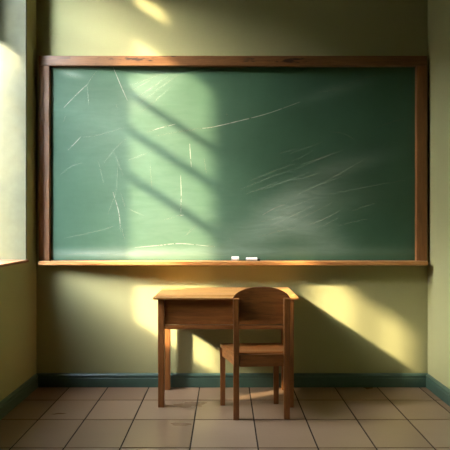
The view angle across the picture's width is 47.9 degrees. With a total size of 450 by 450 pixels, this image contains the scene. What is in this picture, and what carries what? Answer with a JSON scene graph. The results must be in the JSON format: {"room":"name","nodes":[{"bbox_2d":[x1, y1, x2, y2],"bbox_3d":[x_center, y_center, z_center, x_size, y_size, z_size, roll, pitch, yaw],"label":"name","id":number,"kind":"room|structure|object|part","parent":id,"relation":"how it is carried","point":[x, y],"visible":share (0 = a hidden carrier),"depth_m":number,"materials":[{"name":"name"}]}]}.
{"room":"classroom","nodes":[
{"label":"classroom","id":0,"kind":"room"},
{"bbox_2d":[0,0,35,400],"bbox_3d":[-1.541,-0.665,-0.855,0.258,3.950,9.290,0,0,0],"label":"wall","id":1,"kind":"structure","parent":0,"point":[18,281],"depth_m":3.56,"materials":[{"name":"paint"}]},
{"bbox_2d":[0,0,26,259],"bbox_3d":[-1.518,-1.131,3.587,0.220,2.758,0.014,0,0,0],"label":"window","id":2,"kind":"structure","parent":1,"relation":"attached to","point":[13,13],"depth_m":3.58,"materials":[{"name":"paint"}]},
{"bbox_2d":[0,260,28,266],"bbox_3d":[-1.502,0.255,2.676,0.216,0.018,1.852,0,0,0],"label":"windowsill","id":3,"kind":"structure","parent":1,"relation":"attached to","point":[3,263],"depth_m":3.41,"materials":[{"name":"brown wood"}]},
{"bbox_2d":[0,374,37,419],"bbox_3d":[-1.401,1.159,-0.865,0.021,0.101,9.270,0,0,0],"label":"baseboard","id":4,"kind":"structure","parent":1,"relation":"attached to","point":[17,396],"depth_m":3.41,"materials":[{"name":"teal paint"}]},
{"bbox_2d":[0,387,449,449],"bbox_3d":[0.024,1.270,-0.805,3.387,0.120,9.590,0,0,0],"label":"floor","id":5,"kind":"structure","parent":0,"point":[49,418],"depth_m":3.13,"materials":[{"name":"tile"}]},
{"bbox_2d":[153,287,298,407],"bbox_3d":[0.006,0.836,3.545,0.964,0.748,0.420,0,0,0],"label":"desk","id":6,"kind":"object","parent":5,"relation":"on","point":[178,307],"visible":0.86,"depth_m":3.37,"materials":[{"name":"brown wood"}]},
{"bbox_3d":[-0.423,0.852,3.372,0.043,0.717,0.043,0,0,0],"label":"leg","id":7,"kind":"part","parent":6,"relation":"part of","materials":[{"name":"brown wood"}]},
{"bbox_3d":[-0.423,0.852,3.728,0.043,0.717,0.043,0,0,0],"label":"leg","id":8,"kind":"part","parent":6,"relation":"part of","materials":[{"name":"brown wood"}]},
{"bbox_3d":[0.006,0.678,3.369,0.816,0.026,0.033,0,0,0],"label":"rail","id":9,"kind":"part","parent":6,"relation":"part of","materials":[{"name":"brown wood"}]},
{"bbox_3d":[0.006,0.578,3.377,0.816,0.168,0.018,0,0,0],"label":"panel","id":10,"kind":"part","parent":6,"relation":"part of","materials":[{"name":"brown wood"}]},
{"bbox_3d":[0.435,0.852,3.728,0.043,0.717,0.043,0,0,0],"label":"leg","id":11,"kind":"part","parent":6,"relation":"part of","materials":[{"name":"brown wood"}]},
{"bbox_3d":[0.435,0.852,3.372,0.043,0.717,0.043,0,0,0],"label":"leg","id":12,"kind":"part","parent":6,"relation":"part of","materials":[{"name":"brown wood"}]},
{"bbox_2d":[220,287,289,419],"bbox_3d":[0.189,0.800,3.291,0.429,0.820,0.314,0,0,-4],"label":"chair","id":13,"kind":"object","parent":5,"relation":"on","point":[252,303],"visible":1,"depth_m":3.18,"materials":[{"name":"brown wood"}]},
{"bbox_3d":[-0.015,1.017,3.405,0.038,0.386,0.038,0,0,0],"label":"leg","id":14,"kind":"part","parent":13,"relation":"part of","materials":[{"name":"brown wood"}]},
{"bbox_3d":[0.070,0.834,3.150,0.037,0.752,0.037,0,0,0],"label":"leg","id":15,"kind":"part","parent":13,"relation":"part of","materials":[{"name":"brown wood"}]},
{"bbox_3d":[0.186,0.811,3.313,0.436,0.025,0.284,0,0,0],"label":"seat","id":16,"kind":"part","parent":13,"relation":"part of","materials":[{"name":"brown wood"}]},
{"bbox_3d":[0.229,0.496,3.190,0.366,0.212,0.030,0,0,-3],"label":"backrest","id":17,"kind":"part","parent":13,"relation":"part of","materials":[{"name":"brown wood"}]},
{"bbox_3d":[0.346,1.017,3.432,0.038,0.386,0.038,0,0,0],"label":"leg","id":18,"kind":"part","parent":13,"relation":"part of","materials":[{"name":"brown wood"}]},
{"bbox_3d":[0.386,0.834,3.168,0.037,0.752,0.037,0,0,0],"label":"leg","id":19,"kind":"part","parent":13,"relation":"part of","materials":[{"name":"brown wood"}]},
{"bbox_2d":[36,0,427,372],"bbox_3d":[0.024,-0.665,3.890,3.387,3.950,0.200,0,0,0],"label":"wall","id":20,"kind":"structure","parent":0,"point":[90,318],"depth_m":3.79,"materials":[{"name":"paint"}]},
{"bbox_2d":[36,373,427,386],"bbox_3d":[0.052,1.159,3.780,2.929,0.101,0.021,0,0,0],"label":"baseboard","id":21,"kind":"structure","parent":20,"relation":"attached to","point":[44,379],"depth_m":3.77,"materials":[{"name":"teal paint"}]},
{"bbox_2d":[38,56,427,264],"bbox_3d":[0.059,-0.478,3.728,2.870,1.543,0.125,0,0,0],"label":"chalkboard","id":22,"kind":"object","parent":20,"relation":"attached to","point":[144,160],"visible":0.99,"depth_m":3.77,"materials":[{"name":"green stone"}]},
{"bbox_3d":[0.059,-1.213,3.762,2.870,0.074,0.056,0,0,0],"label":"frame rail","id":23,"kind":"part","parent":22,"relation":"part of","materials":[{"name":"brown wood"}]},
{"bbox_2d":[38,260,427,264],"bbox_3d":[0.061,0.279,3.728,2.826,0.029,0.125,0,0,0],"label":"chalk tray","id":24,"kind":"object","parent":22,"relation":"on","point":[41,262],"depth_m":3.66,"materials":[{"name":"brown wood"}]},
{"bbox_2d":[231,256,238,260],"bbox_3d":[0.075,0.247,3.725,0.056,0.032,0.032,0,0,0],"label":"chalk","id":25,"kind":"object","parent":24,"relation":"on","point":[233,258],"visible":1,"depth_m":3.71,"materials":[{"name":"white"}]},
{"bbox_2d":[246,257,259,260],"bbox_3d":[0.207,0.251,3.725,0.104,0.024,0.024,0,0,0],"label":"chalk","id":26,"kind":"object","parent":22,"relation":"on","point":[247,258],"visible":1,"depth_m":3.72,"materials":[{"name":"stone"}]},
{"bbox_2d":[428,0,449,388],"bbox_3d":[1.617,-0.665,-0.955,0.200,3.950,9.490,0,0,0],"label":"wall","id":27,"kind":"structure","parent":0,"point":[438,10],"depth_m":3.60,"materials":[{"name":"paint"}]},
{"bbox_2d":[426,374,449,405],"bbox_3d":[1.506,1.159,-0.865,0.021,0.101,9.270,0,0,0],"label":"baseboard","id":28,"kind":"structure","parent":27,"relation":"attached to","point":[441,391],"depth_m":3.55,"materials":[{"name":"teal paint"}]}
]}

